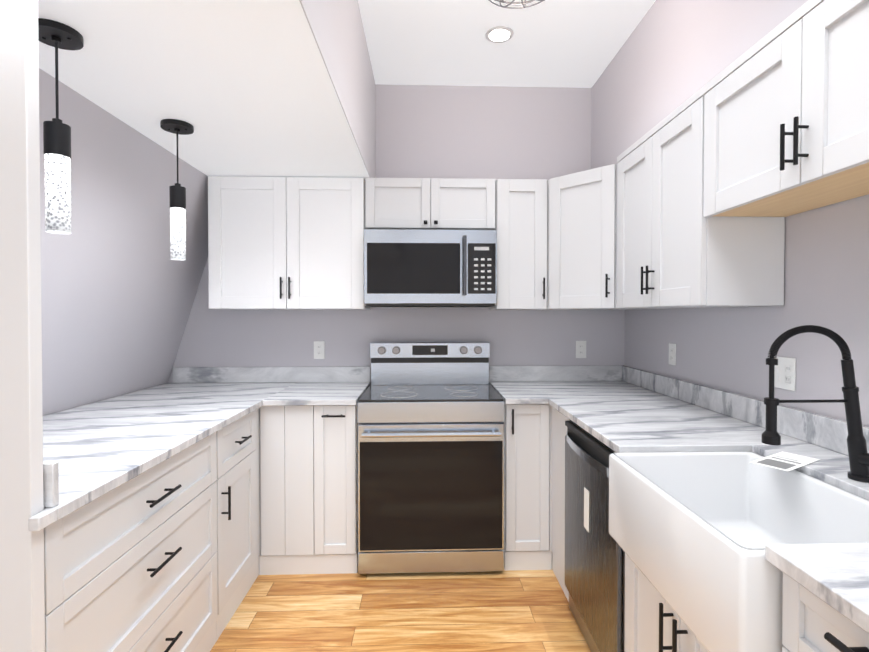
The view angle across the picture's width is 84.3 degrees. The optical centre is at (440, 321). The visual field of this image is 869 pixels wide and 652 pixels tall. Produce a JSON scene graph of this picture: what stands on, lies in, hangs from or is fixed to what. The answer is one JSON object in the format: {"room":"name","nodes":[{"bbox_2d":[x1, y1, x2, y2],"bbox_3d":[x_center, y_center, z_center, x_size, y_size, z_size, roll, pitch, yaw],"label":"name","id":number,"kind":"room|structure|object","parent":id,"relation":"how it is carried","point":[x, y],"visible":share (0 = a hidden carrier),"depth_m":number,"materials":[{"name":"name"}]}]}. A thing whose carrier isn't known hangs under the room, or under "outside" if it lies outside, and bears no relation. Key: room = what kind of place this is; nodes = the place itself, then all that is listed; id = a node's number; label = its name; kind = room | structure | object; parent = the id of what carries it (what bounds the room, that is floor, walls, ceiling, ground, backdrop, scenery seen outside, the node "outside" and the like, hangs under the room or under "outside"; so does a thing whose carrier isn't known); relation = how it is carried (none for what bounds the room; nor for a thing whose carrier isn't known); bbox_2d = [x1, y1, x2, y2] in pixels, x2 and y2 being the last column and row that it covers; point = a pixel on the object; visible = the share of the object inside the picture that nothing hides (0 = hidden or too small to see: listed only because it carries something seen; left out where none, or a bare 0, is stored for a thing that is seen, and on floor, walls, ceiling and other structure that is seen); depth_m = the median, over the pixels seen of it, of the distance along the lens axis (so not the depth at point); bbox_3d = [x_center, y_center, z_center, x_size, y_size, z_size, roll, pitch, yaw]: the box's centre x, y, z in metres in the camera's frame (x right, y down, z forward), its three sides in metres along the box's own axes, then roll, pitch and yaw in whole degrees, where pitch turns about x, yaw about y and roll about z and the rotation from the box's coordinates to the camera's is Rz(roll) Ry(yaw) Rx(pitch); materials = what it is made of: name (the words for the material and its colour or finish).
{"room":"kitchen","nodes":[
{"label":"kitchen","id":0,"kind":"room"},
{"bbox_2d":[39,68,207,415],"bbox_3d":[-1.731,0.247,2.066,0.808,2.160,2.044,0,1,-2],"label":"wall","id":1,"kind":"structure","parent":0,"point":[119,287],"depth_m":2.21,"materials":[{"name":"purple paint"}]},
{"bbox_2d":[38,0,369,177],"bbox_3d":[-1.291,-1.207,0.423,1.910,0.790,5.320,0,1,-2],"label":"ceiling bulkhead","id":2,"kind":"object","parent":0,"point":[244,87],"visible":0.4,"depth_m":1.64,"materials":[{"name":"white paint"}]},
{"bbox_2d":[38,18,83,233],"bbox_3d":[-1.092,-0.539,1.366,0.124,0.569,0.124,0,1,-2],"label":"pendant light","id":3,"kind":"object","parent":2,"relation":"hanging from","point":[56,130],"visible":0.96,"depth_m":1.35,"materials":[{"name":"black metal"}]},
{"bbox_2d":[160,119,193,259],"bbox_3d":[-1.115,-0.547,2.033,0.124,0.569,0.124,0,1,-2],"label":"pendant light","id":4,"kind":"object","parent":2,"relation":"hanging from","point":[177,192],"visible":1,"depth_m":2.01,"materials":[{"name":"black metal"}]},
{"bbox_2d":[299,0,375,177],"bbox_3d":[-0.335,-1.157,0.456,0.004,0.690,5.320,0,1,-2],"label":"wall","id":5,"kind":"structure","parent":0,"point":[337,29],"depth_m":2.06,"materials":[{"name":"white paint"}]},
{"bbox_2d":[168,84,624,382],"bbox_3d":[-0.464,-0.163,3.177,3.750,2.950,0.100,0,1,-2],"label":"wall","id":6,"kind":"structure","parent":0,"point":[466,132],"depth_m":3.14,"materials":[{"name":"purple paint"}]},
{"bbox_2d":[208,176,370,309],"bbox_3d":[-0.900,-0.457,2.922,0.898,0.765,0.362,0,1,-2],"label":"upper cabinet","id":7,"kind":"object","parent":6,"relation":"attached to","point":[285,243],"visible":0.98,"depth_m":2.78,"materials":[{"name":"white paint"}]},
{"bbox_2d":[314,341,324,358],"bbox_3d":[-0.790,0.186,3.115,0.070,0.115,0.008,0,1,-2],"label":"electrical outlet","id":8,"kind":"object","parent":6,"relation":"attached to","point":[319,349],"visible":1,"depth_m":3.11,"materials":[{"name":"white plastic"}]},
{"bbox_2d":[365,178,494,229],"bbox_3d":[-0.065,-0.694,2.953,0.766,0.293,0.351,0,1,-2],"label":"upper cabinet","id":9,"kind":"object","parent":6,"relation":"attached to","point":[432,203],"visible":0.98,"depth_m":2.81,"materials":[{"name":"white paint"}]},
{"bbox_2d":[364,229,496,306],"bbox_3d":[-0.064,-0.309,2.913,0.760,0.436,0.440,0,1,-2],"label":"over-the-range microwave","id":10,"kind":"object","parent":9,"relation":"attached to","point":[425,268],"visible":1,"depth_m":2.74,"materials":[{"name":"silver metal"}]},
{"bbox_2d":[489,179,546,309],"bbox_3d":[0.474,-0.458,2.969,0.303,0.765,0.362,0,1,-2],"label":"upper cabinet","id":11,"kind":"object","parent":6,"relation":"attached to","point":[521,216],"visible":1,"depth_m":2.83,"materials":[{"name":"white paint"}]},
{"bbox_2d":[576,341,585,357],"bbox_3d":[0.928,0.185,3.174,0.070,0.115,0.008,0,1,-2],"label":"electrical outlet","id":12,"kind":"object","parent":6,"relation":"attached to","point":[580,349],"visible":1,"depth_m":3.17,"materials":[{"name":"white plastic"}]},
{"bbox_2d":[210,569,590,651],"bbox_3d":[-0.374,1.372,0.553,3.750,0.050,5.450,0,1,-2],"label":"floor","id":13,"kind":"structure","parent":0,"point":[512,611],"depth_m":2.17,"materials":[{"name":"brown wood"}]},
{"bbox_2d":[44,432,216,651],"bbox_3d":[-1.276,0.890,1.522,0.812,0.887,0.900,0,1,-2],"label":"base cabinet","id":14,"kind":"object","parent":13,"relation":"on","point":[130,565],"visible":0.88,"depth_m":1.46,"materials":[{"name":"white paint"}]},
{"bbox_2d":[28,367,295,530],"bbox_3d":[-1.295,0.372,2.056,0.840,0.130,2.086,0,1,-2],"label":"countertop","id":15,"kind":"structure","parent":14,"relation":"on","point":[93,451],"depth_m":1.84,"materials":[{"name":"white stone"}]},
{"bbox_2d":[216,408,259,640],"bbox_3d":[-1.311,0.877,2.539,0.812,0.887,1.129,0,1,-2],"label":"base cabinet","id":16,"kind":"object","parent":13,"relation":"on","point":[238,492],"depth_m":2.21,"materials":[{"name":"white paint"}]},
{"bbox_2d":[259,405,357,574],"bbox_3d":[-0.708,0.874,2.789,0.519,0.887,0.670,0,1,-2],"label":"base cabinet","id":17,"kind":"object","parent":13,"relation":"on","point":[308,489],"visible":0.85,"depth_m":2.50,"materials":[{"name":"white paint"}]},
{"bbox_2d":[268,366,370,405],"bbox_3d":[-0.673,0.362,2.782,0.454,0.130,0.677,0,1,-2],"label":"countertop","id":18,"kind":"structure","parent":17,"relation":"on","point":[300,386],"depth_m":2.92,"materials":[{"name":"white stone"}]},
{"bbox_2d":[357,341,504,573],"bbox_3d":[-0.059,0.726,2.771,0.762,1.182,0.722,0,1,-2],"label":"range","id":19,"kind":"object","parent":13,"relation":"on","point":[430,418],"visible":1,"depth_m":2.47,"materials":[{"name":"grey metal"}]},
{"bbox_2d":[504,404,551,570],"bbox_3d":[0.776,0.873,2.840,0.895,0.887,0.670,0,1,-2],"label":"base cabinet","id":20,"kind":"object","parent":13,"relation":"on","point":[527,485],"visible":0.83,"depth_m":2.54,"materials":[{"name":"white paint"}]},
{"bbox_2d":[489,366,547,403],"bbox_3d":[0.433,0.362,2.825,0.214,0.130,0.666,0,1,-2],"label":"countertop","id":21,"kind":"structure","parent":20,"relation":"on","point":[515,384],"depth_m":3.05,"materials":[{"name":"white stone"}]},
{"bbox_2d":[551,407,569,601],"bbox_3d":[0.915,0.879,2.401,0.648,0.887,0.324,0,1,-2],"label":"filler panel","id":22,"kind":"object","parent":13,"relation":"on","point":[559,429],"visible":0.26,"depth_m":2.41,"materials":[{"name":"white paint"}]},
{"bbox_2d":[565,420,624,651],"bbox_3d":[0.890,0.894,1.931,0.669,0.868,0.606,0,1,-2],"label":"stainless steel dishwasher","id":23,"kind":"object","parent":13,"relation":"on","point":[595,569],"visible":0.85,"depth_m":1.86,"materials":[{"name":"grey metal"}]},
{"bbox_2d":[624,553,708,651],"bbox_3d":[0.933,1.025,1.274,0.688,0.624,0.700,0,1,-2],"label":"base cabinet","id":24,"kind":"object","parent":13,"relation":"on","point":[654,622],"visible":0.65,"depth_m":1.45,"materials":[{"name":"white paint"}]},
{"bbox_2d":[532,365,868,632],"bbox_3d":[0.918,0.375,1.816,0.688,0.130,2.717,0,1,-2],"label":"countertop","id":25,"kind":"structure","parent":24,"relation":"on","point":[627,409],"depth_m":1.73,"materials":[{"name":"white stone"}]},
{"bbox_2d":[609,451,868,651],"bbox_3d":[0.805,0.571,1.259,0.485,0.273,0.670,0,1,-2],"label":"farmhouse sink","id":26,"kind":"object","parent":25,"relation":"in","point":[692,534],"visible":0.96,"depth_m":1.28,"materials":[{"name":"white ceramic"}]},
{"bbox_2d":[750,451,820,471],"bbox_3d":[1.022,0.414,1.424,0.210,0.001,0.100,0,1,-32],"label":"label","id":27,"kind":"object","parent":25,"relation":"on","point":[785,461],"visible":1,"depth_m":1.42,"materials":[{"name":"white paper"}]},
{"bbox_2d":[761,325,868,482],"bbox_3d":[0.991,0.213,1.235,0.292,0.407,0.104,0,1,-2],"label":"spring faucet","id":28,"kind":"object","parent":25,"relation":"on","point":[858,454],"visible":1,"depth_m":1.25,"materials":[{"name":"black metal"}]},
{"bbox_2d":[782,572,868,651],"bbox_3d":[0.953,0.901,0.691,0.688,0.887,0.457,0,1,-2],"label":"base cabinet","id":29,"kind":"object","parent":13,"relation":"on","point":[811,622],"visible":0.67,"depth_m":0.84,"materials":[{"name":"white paint"}]},
{"bbox_2d":[358,0,655,87],"bbox_3d":[0.581,-1.553,0.532,1.840,0.100,5.420,0,1,-2],"label":"ceiling","id":30,"kind":"structure","parent":0,"point":[567,43],"depth_m":2.61,"materials":[{"name":"white paint"}]},
{"bbox_2d":[485,26,513,42],"bbox_3d":[0.312,-1.526,2.555,0.150,0.007,0.150,0,1,-2],"label":"recessed light","id":31,"kind":"object","parent":30,"relation":"in","point":[499,34],"visible":1,"depth_m":2.54,"materials":[{"name":"white paint"}]},
{"bbox_2d":[489,0,544,8],"bbox_3d":[0.331,-1.443,1.996,0.376,0.157,0.376,0,1,-2],"label":"ceiling light","id":32,"kind":"object","parent":30,"relation":"attached to","point":[524,3],"visible":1,"depth_m":2.13,"materials":[{"name":"glass"}]},
{"bbox_2d":[591,0,807,168],"bbox_3d":[1.198,-1.171,0.509,0.230,0.663,5.320,0,1,-2],"label":"wall","id":33,"kind":"structure","parent":0,"point":[670,57],"depth_m":2.18,"materials":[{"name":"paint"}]},
{"bbox_2d":[625,194,868,426],"bbox_3d":[1.361,-0.129,0.578,0.100,2.950,5.420,0,1,-2],"label":"wall","id":34,"kind":"structure","parent":0,"point":[826,266],"depth_m":1.71,"materials":[{"name":"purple paint"}]},
{"bbox_2d":[538,164,668,309],"bbox_3d":[0.930,-0.456,2.848,0.595,0.765,0.634,0,1,-2],"label":"upper cabinet","id":35,"kind":"object","parent":34,"relation":"attached to","point":[581,240],"visible":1,"depth_m":2.67,"materials":[{"name":"white paint"}]},
{"bbox_2d":[669,343,675,365],"bbox_3d":[1.238,0.175,2.569,0.008,0.115,0.070,0,1,-2],"label":"electrical outlet","id":36,"kind":"object","parent":34,"relation":"attached to","point":[672,353],"visible":1,"depth_m":2.56,"materials":[{"name":"white plastic"}]},
{"bbox_2d":[617,80,784,307],"bbox_3d":[1.097,-0.461,2.147,0.310,0.795,0.777,0,1,-2],"label":"upper cabinet","id":37,"kind":"object","parent":34,"relation":"attached to","point":[676,248],"depth_m":1.90,"materials":[{"name":"white paint"}]},
{"bbox_2d":[774,356,795,390],"bbox_3d":[1.265,0.191,1.775,0.009,0.118,0.115,0,1,-2],"label":"outlet","id":38,"kind":"object","parent":34,"relation":"attached to","point":[785,373],"visible":0.79,"depth_m":1.76,"materials":[{"name":"white plastic"}]},
{"bbox_2d":[703,0,868,216],"bbox_3d":[1.107,-0.596,1.298,0.348,0.446,0.909,0,1,-2],"label":"upper cabinet","id":39,"kind":"object","parent":34,"relation":"attached to","point":[786,123],"visible":1,"depth_m":1.33,"materials":[{"name":"white paint"}]},
{"bbox_3d":[-1.571,0.260,1.044,1.191,2.160,0.010,0,1,-2],"label":"wall","id":40,"kind":"structure","parent":0,"visible":0},
{"bbox_2d":[0,0,44,651],"bbox_3d":[-0.932,0.260,1.053,0.088,2.160,0.036,0,1,-2],"label":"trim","id":41,"kind":"structure","parent":40,"relation":"attached to","point":[22,612],"depth_m":1.04,"materials":[{"name":"white paint"}]}
]}

